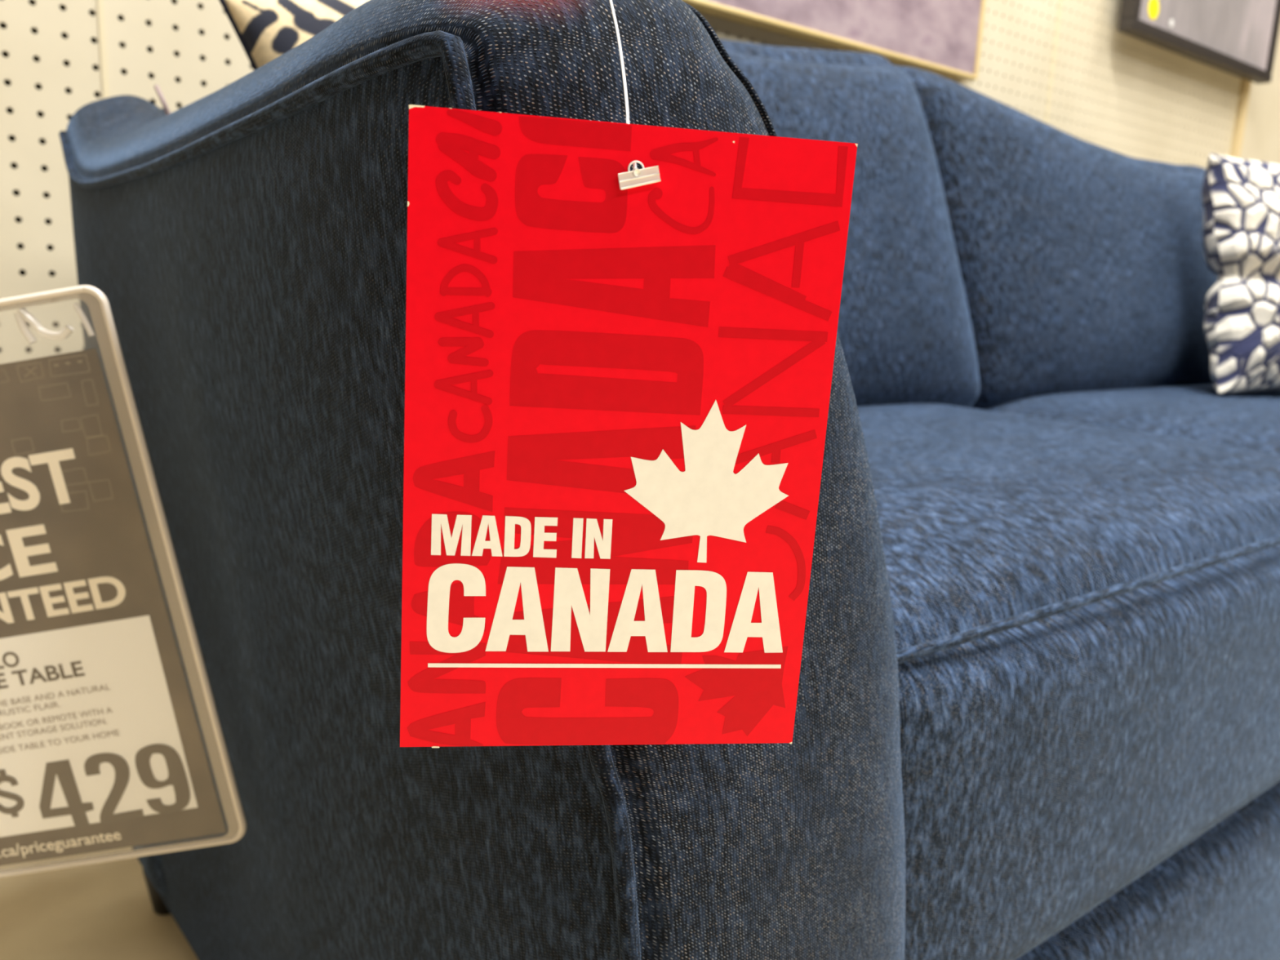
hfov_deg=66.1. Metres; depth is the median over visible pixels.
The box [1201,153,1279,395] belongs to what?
throw pillow
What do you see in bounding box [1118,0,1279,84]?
framed picture
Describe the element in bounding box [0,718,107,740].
print
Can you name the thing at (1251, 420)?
seat cushion
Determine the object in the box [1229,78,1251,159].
trim
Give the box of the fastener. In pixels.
[608,0,661,190]
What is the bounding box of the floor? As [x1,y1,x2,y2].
[0,846,198,959]
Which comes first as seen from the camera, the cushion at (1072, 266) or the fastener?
the fastener
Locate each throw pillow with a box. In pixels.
[218,0,369,70]
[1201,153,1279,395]
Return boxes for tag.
[400,104,857,747]
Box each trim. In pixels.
[97,0,109,98]
[1044,0,1062,124]
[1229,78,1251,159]
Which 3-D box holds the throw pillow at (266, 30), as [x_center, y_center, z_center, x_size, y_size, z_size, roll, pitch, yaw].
[-0.117,-0.247,0.764,0.382,0.366,0.122,-6,14,-35]
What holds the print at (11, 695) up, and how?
on the price sign
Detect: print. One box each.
[0,684,111,706]
[0,702,60,715]
[0,707,112,729]
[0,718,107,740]
[0,729,119,753]
[682,0,985,81]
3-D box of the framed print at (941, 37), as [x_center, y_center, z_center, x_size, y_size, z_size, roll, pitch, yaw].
[0.171,-1.013,1.314,1.050,0.750,0.035,-6,14,-37]
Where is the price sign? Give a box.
[0,284,246,877]
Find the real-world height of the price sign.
0.577 m
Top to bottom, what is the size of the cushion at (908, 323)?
0.432 m
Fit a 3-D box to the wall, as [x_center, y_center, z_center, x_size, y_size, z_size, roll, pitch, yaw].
[0.375,-1.206,1.485,5.800,2.990,0.050,-6,14,-37]
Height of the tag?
0.154 m
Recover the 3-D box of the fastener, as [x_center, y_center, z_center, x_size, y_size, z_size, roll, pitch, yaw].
[-0.014,-0.119,0.263,0.014,0.087,0.106,-2,12,-20]
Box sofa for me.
[58,0,1279,959]
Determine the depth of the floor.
0.90 m
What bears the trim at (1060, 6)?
attached to the wall
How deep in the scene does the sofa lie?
0.47 m
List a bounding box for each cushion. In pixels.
[719,38,979,408]
[857,403,1279,959]
[897,66,1218,409]
[983,383,1279,455]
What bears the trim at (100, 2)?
attached to the wall
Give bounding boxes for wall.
[0,0,1279,364]
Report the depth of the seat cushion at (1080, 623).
0.55 m
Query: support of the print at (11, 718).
on the price sign

